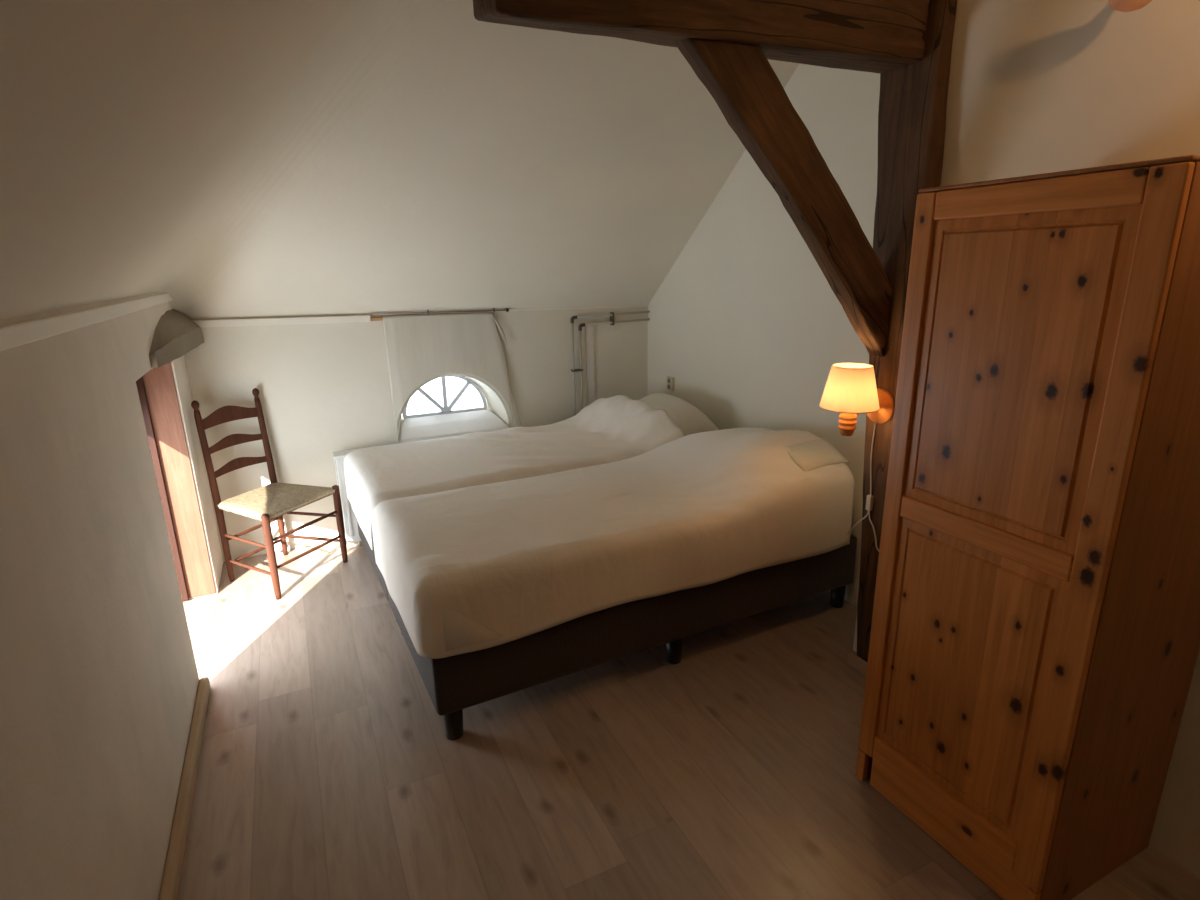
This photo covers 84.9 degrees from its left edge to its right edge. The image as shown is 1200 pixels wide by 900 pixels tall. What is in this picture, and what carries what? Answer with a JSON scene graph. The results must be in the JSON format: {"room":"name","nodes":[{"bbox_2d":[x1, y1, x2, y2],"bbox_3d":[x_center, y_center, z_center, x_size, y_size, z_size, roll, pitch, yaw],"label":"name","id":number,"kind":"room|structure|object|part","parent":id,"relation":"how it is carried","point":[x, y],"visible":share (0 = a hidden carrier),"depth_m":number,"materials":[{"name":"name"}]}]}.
{"room":"bedroom","nodes":[
{"label":"bedroom","id":0,"kind":"room"},
{"bbox_2d":[0,292,223,899],"bbox_3d":[-1.155,0.565,1.230,0.236,1.570,5.954,-8,17,-24],"label":"wall","id":1,"kind":"structure","parent":0,"point":[99,678],"depth_m":1.51,"materials":[{"name":"white paint"}]},
{"bbox_2d":[0,293,172,350],"bbox_3d":[-0.949,-0.108,0.868,0.018,0.041,5.467,-8,17,-24],"label":"trim","id":2,"kind":"structure","parent":1,"relation":"attached to","point":[13,335],"depth_m":1.61,"materials":[{"name":"white paint"}]},
{"bbox_2d":[149,309,203,367],"bbox_3d":[-1.956,-0.539,3.033,0.113,0.187,0.990,-8,17,-24],"label":"lintel","id":3,"kind":"object","parent":1,"relation":"attached to","point":[176,334],"visible":0.92,"depth_m":2.94,"materials":[{"name":"white paint"}]},
{"bbox_2d":[136,362,217,679],"bbox_3d":[-1.827,0.339,2.586,0.276,1.259,1.442,-8,17,-24],"label":"door","id":4,"kind":"structure","parent":1,"relation":"in","point":[156,388],"depth_m":3.21,"materials":[{"name":"red wood"}]},
{"bbox_2d":[158,677,209,899],"bbox_3d":[-0.666,1.452,0.773,0.036,0.055,4.315,-8,17,-24],"label":"baseboard","id":5,"kind":"structure","parent":1,"relation":"attached to","point":[169,889],"depth_m":2.03,"materials":[{"name":"brown wood"}]},
{"bbox_2d":[0,0,799,319],"bbox_3d":[0.258,-0.901,1.361,2.937,1.591,5.762,-8,17,-24],"label":"ceiling","id":6,"kind":"structure","parent":0,"point":[223,158],"depth_m":2.71,"materials":[{"name":"white paint"}]},
{"bbox_2d":[184,307,647,560],"bbox_3d":[-0.972,-0.232,4.296,3.024,1.487,0.206,-8,17,-24],"label":"wall","id":7,"kind":"structure","parent":0,"point":[324,389],"depth_m":3.88,"materials":[{"name":"white paint"}]},
{"bbox_2d":[193,315,370,327],"bbox_3d":[-1.775,-0.712,3.634,0.959,0.053,0.026,-8,17,-24],"label":"trim","id":8,"kind":"structure","parent":7,"relation":"attached to","point":[365,318],"depth_m":3.63,"materials":[{"name":"white"}]},
{"bbox_2d":[370,317,382,320],"bbox_3d":[-1.312,-0.768,3.852,0.070,0.018,0.017,-8,17,-24],"label":"trim","id":9,"kind":"structure","parent":7,"relation":"attached to","point":[378,318],"depth_m":3.85,"materials":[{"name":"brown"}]},
{"bbox_2d":[332,425,544,545],"bbox_3d":[-0.901,0.202,4.220,1.464,0.589,0.190,-8,17,-24],"label":"radiator","id":10,"kind":"object","parent":7,"relation":"attached to","point":[350,520],"visible":0.09,"depth_m":3.87,"materials":[{"name":"white metal"}]},
{"bbox_3d":[-0.866,0.206,4.146,1.444,0.533,0.024,-8,17,-24],"label":"panel","id":11,"kind":"part","parent":10,"relation":"part of","materials":[{"name":"white metal"}]},
{"bbox_2d":[371,308,508,314],"bbox_3d":[-0.959,-0.843,3.998,0.837,0.041,0.034,-8,17,-24],"label":"curtain rod","id":12,"kind":"object","parent":7,"relation":"attached to","point":[506,309],"visible":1,"depth_m":3.98,"materials":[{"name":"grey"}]},
{"bbox_2d":[383,312,521,440],"bbox_3d":[-0.900,-0.462,4.127,0.815,0.790,0.048,-7,17,-21],"label":"curtain","id":13,"kind":"object","parent":12,"relation":"hanging from","point":[420,349],"visible":1,"depth_m":4.05,"materials":[{"name":"white fabric"}]},
{"bbox_2d":[401,375,507,442],"bbox_3d":[-0.962,-0.260,4.250,0.708,0.457,0.221,-8,17,-24],"label":"window","id":14,"kind":"structure","parent":7,"relation":"in","point":[446,422],"depth_m":4.27,"materials":[{"name":"grey paint"}]},
{"bbox_3d":[-0.957,-0.133,4.282,0.708,0.194,0.211,-8,17,-24],"label":"sill","id":15,"kind":"part","parent":14,"relation":"part of","materials":[{"name":"white paint"}]},
{"bbox_2d":[382,305,647,314],"bbox_3d":[-0.476,-0.906,4.235,1.800,0.042,0.008,-8,17,-24],"label":"trim","id":16,"kind":"structure","parent":7,"relation":"attached to","point":[643,305],"depth_m":4.30,"materials":[{"name":"white"}]},
{"bbox_2d":[585,323,594,405],"bbox_3d":[-0.062,-0.262,4.613,0.055,1.240,0.012,-8,17,-24],"label":"pipe","id":17,"kind":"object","parent":7,"relation":"attached to","point":[588,329],"depth_m":4.51,"materials":[{"name":"white paint"}]},
{"bbox_2d":[570,311,649,415],"bbox_3d":[0.083,-0.320,4.651,0.600,1.285,0.040,-8,17,-24],"label":"pipe","id":18,"kind":"object","parent":7,"relation":"attached to","point":[612,314],"visible":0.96,"depth_m":4.46,"materials":[{"name":"grey metal"}]},
{"bbox_2d":[578,318,649,409],"bbox_3d":[0.112,-0.296,4.662,0.544,1.232,0.023,-8,17,-24],"label":"pipe","id":19,"kind":"object","parent":7,"relation":"attached to","point":[646,319],"visible":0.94,"depth_m":4.47,"materials":[{"name":"grey metal"}]},
{"bbox_2d":[177,541,1199,899],"bbox_3d":[0.217,1.174,2.018,3.724,0.120,6.254,-8,17,-24],"label":"floor","id":20,"kind":"structure","parent":0,"point":[328,769],"depth_m":2.16,"materials":[{"name":"laminate"}]},
{"bbox_2d":[191,388,347,599],"bbox_3d":[-1.772,0.203,3.527,0.483,0.998,0.503,6,17,23],"label":"chair","id":21,"kind":"object","parent":20,"relation":"on","point":[267,504],"visible":1,"depth_m":3.51,"materials":[{"name":"brown wood"}]},
{"bbox_3d":[-2.028,0.230,3.449,0.066,0.998,0.037,6,17,23],"label":"post","id":22,"kind":"part","parent":21,"relation":"part of","materials":[{"name":"brown wood"}]},
{"bbox_3d":[-1.886,0.139,3.763,0.066,0.998,0.037,6,17,23],"label":"post","id":23,"kind":"part","parent":21,"relation":"part of","materials":[{"name":"brown wood"}]},
{"bbox_3d":[-1.655,0.540,3.310,0.039,0.464,0.039,6,17,23],"label":"leg","id":24,"kind":"part","parent":21,"relation":"part of","materials":[{"name":"brown wood"}]},
{"bbox_3d":[-1.755,0.263,3.537,0.434,0.039,0.488,6,17,23],"label":"seat","id":25,"kind":"part","parent":21,"relation":"part of","materials":[{"name":"beige wicker"}]},
{"bbox_3d":[-1.471,0.421,3.718,0.039,0.464,0.039,6,17,23],"label":"leg","id":26,"kind":"part","parent":21,"relation":"part of","materials":[{"name":"brown wood"}]},
{"bbox_2d":[357,521,396,621],"bbox_3d":[-0.300,0.297,3.797,2.000,0.614,0.895,-9,18,-26],"label":"bed","id":27,"kind":"object","parent":20,"relation":"on","point":[371,554],"visible":0.08,"depth_m":3.30,"materials":[{"name":"grey fabric"}]},
{"bbox_2d":[344,395,683,549],"bbox_3d":[-0.491,0.031,3.646,1.682,0.441,0.921,-9,18,-26],"label":"duvet","id":28,"kind":"object","parent":27,"relation":"on","point":[616,428],"visible":0.92,"depth_m":3.52,"materials":[{"name":"white fabric"}]},
{"bbox_2d":[640,393,718,435],"bbox_3d":[0.376,-0.215,3.986,0.440,0.231,0.620,-10,18,-29],"label":"pillow","id":29,"kind":"object","parent":27,"relation":"on","point":[691,420],"visible":0.39,"depth_m":3.82,"materials":[{"name":"beige fabric"}]},
{"bbox_2d":[387,499,856,739],"bbox_3d":[0.120,0.508,3.024,2.000,0.614,0.895,-9,18,-26],"label":"bed","id":30,"kind":"object","parent":20,"relation":"on","point":[453,684],"visible":0.36,"depth_m":2.54,"materials":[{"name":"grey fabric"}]},
{"bbox_3d":[-0.524,0.964,2.347,0.071,0.130,0.072,-9,18,-26],"label":"leg","id":31,"kind":"part","parent":30,"relation":"part of","materials":[{"name":"black"}]},
{"bbox_2d":[371,428,853,658],"bbox_3d":[0.058,0.225,2.899,1.947,0.499,0.960,-9,18,-26],"label":"duvet","id":32,"kind":"object","parent":30,"relation":"on","point":[479,567],"visible":0.98,"depth_m":2.60,"materials":[{"name":"white fabric"}]},
{"bbox_3d":[0.312,0.829,2.765,0.071,0.130,0.072,-9,18,-26],"label":"leg","id":33,"kind":"part","parent":30,"relation":"part of","materials":[{"name":"black"}]},
{"bbox_2d":[734,428,848,470],"bbox_3d":[0.777,0.011,3.200,0.511,0.209,0.775,-9,18,-26],"label":"pillow","id":34,"kind":"object","parent":30,"relation":"on","point":[808,455],"visible":0.16,"depth_m":2.94,"materials":[{"name":"white fabric"}]},
{"bbox_3d":[1.153,0.694,3.186,0.071,0.130,0.072,-9,18,-26],"label":"leg","id":35,"kind":"part","parent":30,"relation":"part of","materials":[{"name":"black"}]},
{"bbox_2d":[856,0,956,662],"bbox_3d":[1.063,-0.414,2.391,0.077,2.702,0.325,-8,17,-24],"label":"timber post","id":36,"kind":"object","parent":20,"relation":"on","point":[912,111],"visible":0.56,"depth_m":2.25,"materials":[{"name":"brown wood"}]},
{"bbox_2d":[473,0,928,72],"bbox_3d":[0.351,-1.337,1.826,1.419,0.434,0.191,-8,17,-24],"label":"tie beam","id":37,"kind":"structure","parent":36,"relation":"attached to","point":[874,36],"depth_m":1.83,"materials":[{"name":"brown wood"}]},
{"bbox_2d":[674,38,891,356],"bbox_3d":[0.618,-0.743,2.101,0.886,0.951,0.080,-8,17,-24],"label":"brace","id":38,"kind":"object","parent":36,"relation":"attached to","point":[739,77],"visible":0.94,"depth_m":2.04,"materials":[{"name":"brown wood"}]},
{"bbox_2d":[819,363,894,550],"bbox_3d":[0.929,0.045,2.447,0.257,0.727,0.206,-8,17,-24],"label":"wall lamp","id":39,"kind":"object","parent":36,"relation":"attached to","point":[850,390],"visible":0.99,"depth_m":2.32,"materials":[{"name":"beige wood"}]},
{"bbox_3d":[0.901,-0.228,2.358,0.204,0.150,0.204,-8,17,-24],"label":"lamp shade","id":40,"kind":"part","parent":39,"relation":"part of","materials":[{"name":"fabric"}]},
{"bbox_3d":[1.039,0.142,2.513,0.020,0.500,0.160,-11,19,-32],"label":"cord","id":41,"kind":"part","parent":39,"relation":"part of","materials":[{"name":"beige plastic"}]},
{"bbox_2d":[866,495,873,510],"bbox_3d":[1.041,0.204,2.534,0.018,0.062,0.024,-8,17,-24],"label":"switch","id":42,"kind":"object","parent":39,"relation":"attached to","point":[869,501],"depth_m":2.53,"materials":[{"name":"beige plastic"}]},
{"bbox_2d":[856,155,1199,899],"bbox_3d":[1.179,0.235,1.761,0.532,1.790,0.570,-8,17,-24],"label":"wardrobe","id":43,"kind":"object","parent":20,"relation":"on","point":[1034,646],"visible":1,"depth_m":1.56,"materials":[{"name":"brown wood"}]},
{"bbox_3d":[1.072,0.173,2.006,0.508,1.780,0.020,-8,17,-24],"label":"panel","id":44,"kind":"part","parent":43,"relation":"part of","materials":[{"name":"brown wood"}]},
{"bbox_3d":[0.961,0.983,1.862,0.020,0.085,0.451,-8,17,-24],"label":"rail","id":45,"kind":"part","parent":43,"relation":"part of","materials":[{"name":"brown wood"}]},
{"bbox_3d":[0.955,0.590,1.752,0.012,0.736,0.456,-8,17,-24],"label":"door panel","id":46,"kind":"part","parent":43,"relation":"part of","materials":[{"name":"brown wood"}]},
{"bbox_3d":[0.946,0.209,1.643,0.020,0.063,0.451,-8,17,-24],"label":"rail","id":47,"kind":"part","parent":43,"relation":"part of","materials":[{"name":"brown wood"}]},
{"bbox_3d":[0.941,-0.170,1.537,0.012,0.730,0.456,-8,17,-24],"label":"door panel","id":48,"kind":"part","parent":43,"relation":"part of","materials":[{"name":"brown wood"}]},
{"bbox_3d":[0.932,-0.550,1.428,0.020,0.067,0.451,-8,17,-24],"label":"rail","id":49,"kind":"part","parent":43,"relation":"part of","materials":[{"name":"brown wood"}]},
{"bbox_3d":[1.165,-0.622,1.519,0.528,0.009,0.570,-8,17,-24],"label":"panel","id":50,"kind":"part","parent":43,"relation":"part of","materials":[{"name":"brown wood"}]},
{"bbox_3d":[1.309,0.304,1.528,0.508,1.780,0.020,-8,17,-24],"label":"panel","id":51,"kind":"part","parent":43,"relation":"part of","materials":[{"name":"brown wood"}]},
{"bbox_2d":[648,64,879,606],"bbox_3d":[0.835,-0.893,3.733,0.150,3.000,2.618,-8,17,-24],"label":"wall","id":52,"kind":"structure","parent":0,"point":[750,330],"depth_m":3.44,"materials":[{"name":"white paint"}]},
{"bbox_2d":[666,376,674,390],"bbox_3d":[0.477,-0.450,4.452,0.024,0.094,0.076,-8,17,-24],"label":"wall socket","id":53,"kind":"object","parent":52,"relation":"attached to","point":[670,380],"visible":1,"depth_m":4.43,"materials":[{"name":"beige plastic"}]},
{"bbox_2d":[853,0,1199,876],"bbox_3d":[2.009,-0.153,1.038,0.450,3.000,3.435,-8,17,-24],"label":"wall","id":54,"kind":"structure","parent":0,"point":[1035,87],"depth_m":1.79,"materials":[{"name":"white paint"}]},
{"bbox_2d":[847,652,866,675],"bbox_3d":[1.135,0.919,2.541,0.019,0.052,0.455,-8,17,-24],"label":"baseboard","id":55,"kind":"structure","parent":54,"relation":"attached to","point":[853,660],"depth_m":2.69,"materials":[{"name":"brown wood"}]},
{"bbox_2d":[1108,0,1151,11],"bbox_3d":[1.359,-1.071,1.182,0.316,0.260,0.790,-1,16,0],"label":"wall lamp","id":56,"kind":"object","parent":54,"relation":"attached to","point":[1119,5],"visible":1,"depth_m":1.54,"materials":[{"name":"orange wood"}]}
]}

